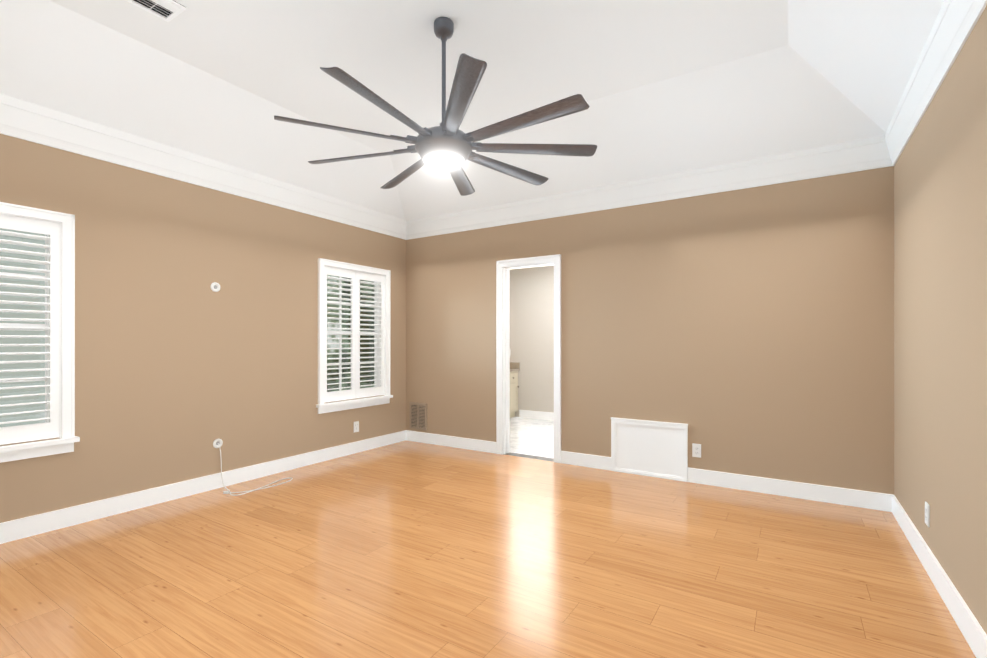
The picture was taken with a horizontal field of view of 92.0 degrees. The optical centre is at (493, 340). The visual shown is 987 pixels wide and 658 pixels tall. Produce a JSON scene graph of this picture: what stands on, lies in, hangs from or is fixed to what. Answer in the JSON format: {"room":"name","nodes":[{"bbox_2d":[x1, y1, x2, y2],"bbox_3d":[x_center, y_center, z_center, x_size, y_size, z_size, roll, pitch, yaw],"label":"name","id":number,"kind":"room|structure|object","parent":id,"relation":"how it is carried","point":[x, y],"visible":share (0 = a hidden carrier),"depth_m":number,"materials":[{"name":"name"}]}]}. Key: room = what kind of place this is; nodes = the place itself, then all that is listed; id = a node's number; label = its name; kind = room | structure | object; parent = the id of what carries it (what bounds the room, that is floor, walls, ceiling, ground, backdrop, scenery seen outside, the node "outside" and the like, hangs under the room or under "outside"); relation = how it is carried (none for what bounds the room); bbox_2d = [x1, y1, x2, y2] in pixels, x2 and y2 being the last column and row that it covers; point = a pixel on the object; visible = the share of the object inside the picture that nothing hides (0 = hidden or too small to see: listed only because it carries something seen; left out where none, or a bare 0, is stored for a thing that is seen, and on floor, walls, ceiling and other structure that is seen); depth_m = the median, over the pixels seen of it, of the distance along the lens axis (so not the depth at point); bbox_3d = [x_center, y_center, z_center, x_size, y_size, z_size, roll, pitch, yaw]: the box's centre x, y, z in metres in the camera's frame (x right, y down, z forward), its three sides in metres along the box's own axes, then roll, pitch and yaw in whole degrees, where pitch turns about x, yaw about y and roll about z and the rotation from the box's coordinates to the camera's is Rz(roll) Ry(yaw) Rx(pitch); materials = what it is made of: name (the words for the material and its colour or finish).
{"room":"empty bedroom","nodes":[
{"label":"empty bedroom","id":0,"kind":"room"},
{"bbox_2d":[0,134,405,522],"bbox_3d":[-2.520,-0.450,3.907,0.140,3.400,5.090,0,0,32],"label":"wall","id":1,"kind":"structure","parent":0,"point":[181,366],"depth_m":3.82,"materials":[{"name":"beige paint"}]},
{"bbox_2d":[0,202,79,462],"bbox_3d":[-3.165,-0.052,2.831,0.195,1.602,1.054,0,0,32],"label":"window unit","id":2,"kind":"structure","parent":1,"relation":"in","point":[45,324],"depth_m":3.18,"materials":[{"name":"white wood"}]},
{"bbox_2d":[0,214,59,444],"bbox_3d":[-3.143,-0.071,2.817,0.062,1.428,0.878,0,0,32],"label":"window shutter","id":3,"kind":"object","parent":2,"relation":"attached to","point":[28,432],"visible":0.98,"depth_m":3.08,"materials":[{"name":"white wood"}]},
{"bbox_2d":[0,430,407,543],"bbox_3d":[-2.417,1.187,3.924,0.016,0.125,4.950,0,0,32],"label":"baseboard","id":4,"kind":"structure","parent":1,"relation":"attached to","point":[12,530],"depth_m":3.72,"materials":[{"name":"white wood"}]},
{"bbox_2d":[0,93,407,239],"bbox_3d":[-2.399,-1.395,3.915,0.058,0.230,4.950,0,0,32],"label":"crown molding","id":5,"kind":"structure","parent":1,"relation":"attached to","point":[20,119],"depth_m":3.71,"materials":[{"name":"white wood"}]},
{"bbox_2d":[211,282,219,291],"bbox_3d":[-2.353,-0.456,4.032,0.008,0.082,0.082,0,0,32],"label":"grommet","id":6,"kind":"object","parent":1,"relation":"attached to","point":[215,286],"visible":1,"depth_m":4.03,"materials":[{"name":"white plastic"}]},
{"bbox_2d":[213,439,292,495],"bbox_3d":[-2.071,1.040,4.143,0.366,0.420,0.570,0,0,32],"label":"cable","id":7,"kind":"object","parent":1,"relation":"attached to","point":[217,443],"visible":0.98,"depth_m":4.04,"materials":[{"name":"white plastic"}]},
{"bbox_2d":[316,258,392,413],"bbox_3d":[-1.576,-0.050,5.356,0.195,1.602,1.054,0,0,32],"label":"window unit","id":8,"kind":"structure","parent":1,"relation":"in","point":[364,331],"depth_m":5.34,"materials":[{"name":"white wood"}]},
{"bbox_2d":[324,266,383,402],"bbox_3d":[-1.554,-0.069,5.343,0.062,1.428,0.878,0,0,32],"label":"window shutter","id":9,"kind":"object","parent":8,"relation":"attached to","point":[355,391],"visible":0.96,"depth_m":5.32,"materials":[{"name":"white wood"}]},
{"bbox_2d":[354,421,358,432],"bbox_3d":[-1.535,0.961,5.330,0.009,0.118,0.072,0,0,32],"label":"electrical outlet","id":10,"kind":"object","parent":1,"relation":"attached to","point":[356,426],"visible":1,"depth_m":5.33,"materials":[{"name":"white plastic"}]},
{"bbox_2d":[0,0,943,220],"bbox_3d":[-0.405,-1.741,2.660,4.770,0.540,4.950,0,0,32],"label":"ceiling","id":11,"kind":"structure","parent":0,"point":[663,87],"depth_m":3.27,"materials":[{"name":"white paint"}]},
{"bbox_2d":[126,0,185,21],"bbox_3d":[-1.917,-1.883,2.613,0.210,0.014,0.330,0,0,32],"label":"ceiling vent","id":12,"kind":"object","parent":11,"relation":"in","point":[167,10],"visible":0.96,"depth_m":2.69,"materials":[{"name":"white metal"}]},
{"bbox_2d":[274,17,596,195],"bbox_3d":[-0.290,-1.464,2.820,1.811,0.853,1.817,0,0,32],"label":"ceiling fan","id":13,"kind":"object","parent":11,"relation":"hanging from","point":[448,144],"visible":1,"depth_m":2.69,"materials":[{"name":"grey metal"}]},
{"bbox_2d":[0,440,975,657],"bbox_3d":[-0.442,1.279,2.599,5.050,0.060,5.090,0,0,32],"label":"floor","id":14,"kind":"structure","parent":0,"point":[407,549],"depth_m":2.56,"materials":[{"name":"brown wood"}]},
{"bbox_2d":[505,417,553,461],"bbox_3d":[0.594,1.282,6.471,3.000,0.060,2.330,0,0,32],"label":"floor","id":15,"kind":"structure","parent":0,"point":[531,438],"depth_m":6.11,"materials":[{"name":"tile"}]},
{"bbox_2d":[510,370,519,417],"bbox_3d":[-0.120,0.870,7.438,0.554,0.765,1.247,0,0,32],"label":"bathroom vanity","id":16,"kind":"object","parent":15,"relation":"on","point":[514,370],"depth_m":7.71,"materials":[{"name":"beige paint"}]},
{"bbox_2d":[510,266,553,416],"bbox_3d":[1.188,-0.047,7.416,2.800,2.600,0.100,0,0,32],"label":"wall","id":17,"kind":"structure","parent":0,"point":[532,320],"depth_m":7.70,"materials":[{"name":"beige paint"}]},
{"bbox_2d":[510,362,519,369],"bbox_3d":[0.208,0.403,7.958,0.517,0.100,0.019,0,0,32],"label":"backsplash","id":18,"kind":"structure","parent":17,"relation":"attached to","point":[513,365],"depth_m":7.84,"materials":[{"name":"beige tile"}]},
{"bbox_2d":[519,410,553,420],"bbox_3d":[1.385,1.190,7.222,2.260,0.125,0.016,0,0,32],"label":"baseboard","id":19,"kind":"structure","parent":17,"relation":"attached to","point":[536,414],"depth_m":7.64,"materials":[{"name":"white wood"}]},
{"bbox_2d":[406,166,893,494],"bbox_3d":[0.869,-0.449,4.853,5.230,3.400,0.120,0,0,32],"label":"wall","id":20,"kind":"structure","parent":0,"point":[748,331],"depth_m":4.14,"materials":[{"name":"beige paint"}]},
{"bbox_2d":[410,402,426,430],"bbox_3d":[-0.935,0.931,5.905,0.275,0.330,0.014,0,0,32],"label":"air vent","id":21,"kind":"object","parent":20,"relation":"in","point":[418,416],"visible":1,"depth_m":5.90,"materials":[{"name":"beige metal"}]},
{"bbox_2d":[408,430,495,452],"bbox_3d":[-0.521,1.189,5.645,1.332,0.125,0.016,0,0,32],"label":"baseboard","id":22,"kind":"structure","parent":20,"relation":"attached to","point":[437,439],"depth_m":5.60,"materials":[{"name":"white wood"}]},
{"bbox_2d":[496,254,560,462],"bbox_3d":[0.401,0.182,5.142,0.766,2.138,0.168,0,0,32],"label":"door frame","id":23,"kind":"structure","parent":20,"relation":"attached to","point":[504,268],"depth_m":5.25,"materials":[{"name":"white wood"}]},
{"bbox_2d":[561,451,610,469],"bbox_3d":[0.915,1.188,4.742,0.530,0.125,0.016,0,0,32],"label":"baseboard","id":24,"kind":"structure","parent":20,"relation":"attached to","point":[572,458],"depth_m":4.73,"materials":[{"name":"white wood"}]},
{"bbox_2d":[408,136,883,239],"bbox_3d":[0.897,-1.394,4.730,4.650,0.230,0.058,0,0,32],"label":"crown molding","id":25,"kind":"structure","parent":20,"relation":"attached to","point":[864,154],"depth_m":4.26,"materials":[{"name":"white wood"}]},
{"bbox_2d":[611,417,687,481],"bbox_3d":[1.430,0.994,4.411,0.698,0.512,0.024,0,0,32],"label":"access panel","id":26,"kind":"object","parent":20,"relation":"attached to","point":[658,449],"visible":1,"depth_m":4.40,"materials":[{"name":"white wood"}]},
{"bbox_2d":[692,443,700,457],"bbox_3d":[1.790,0.965,4.194,0.072,0.118,0.009,0,0,32],"label":"electrical outlet","id":27,"kind":"object","parent":20,"relation":"attached to","point":[696,450],"visible":1,"depth_m":4.19,"materials":[{"name":"white plastic"}]},
{"bbox_2d":[688,467,887,510],"bbox_3d":[2.314,1.187,3.861,1.388,0.125,0.016,0,0,32],"label":"baseboard","id":28,"kind":"structure","parent":20,"relation":"attached to","point":[829,494],"depth_m":3.80,"materials":[{"name":"white wood"}]},
{"bbox_2d":[894,5,986,633],"bbox_3d":[1.636,-0.452,1.293,0.140,3.400,5.090,0,0,32],"label":"wall","id":29,"kind":"structure","parent":0,"point":[940,317],"depth_m":2.28,"materials":[{"name":"beige paint"}]},
{"bbox_2d":[925,501,929,526],"bbox_3d":[2.375,0.949,2.609,0.009,0.118,0.072,0,0,32],"label":"electrical outlet","id":30,"kind":"object","parent":29,"relation":"attached to","point":[927,513],"visible":1,"depth_m":2.58,"materials":[{"name":"white plastic"}]},
{"bbox_2d":[884,0,986,166],"bbox_3d":[1.589,-1.397,1.405,0.058,0.230,4.950,0,0,32],"label":"crown molding","id":31,"kind":"structure","parent":29,"relation":"attached to","point":[953,26],"depth_m":2.40,"materials":[{"name":"white wood"}]},
{"bbox_2d":[888,494,986,657],"bbox_3d":[1.607,1.185,1.392,0.016,0.125,4.950,0,0,32],"label":"baseboard","id":32,"kind":"structure","parent":29,"relation":"attached to","point":[971,628],"depth_m":2.27,"materials":[{"name":"white wood"}]},
{"label":"outside","id":33,"kind":"structure","parent":0,"visible":0},
{"bbox_2d":[0,228,373,426],"bbox_3d":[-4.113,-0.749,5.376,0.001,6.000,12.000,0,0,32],"label":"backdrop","id":34,"kind":"structure","parent":33,"point":[21,341],"depth_m":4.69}
]}

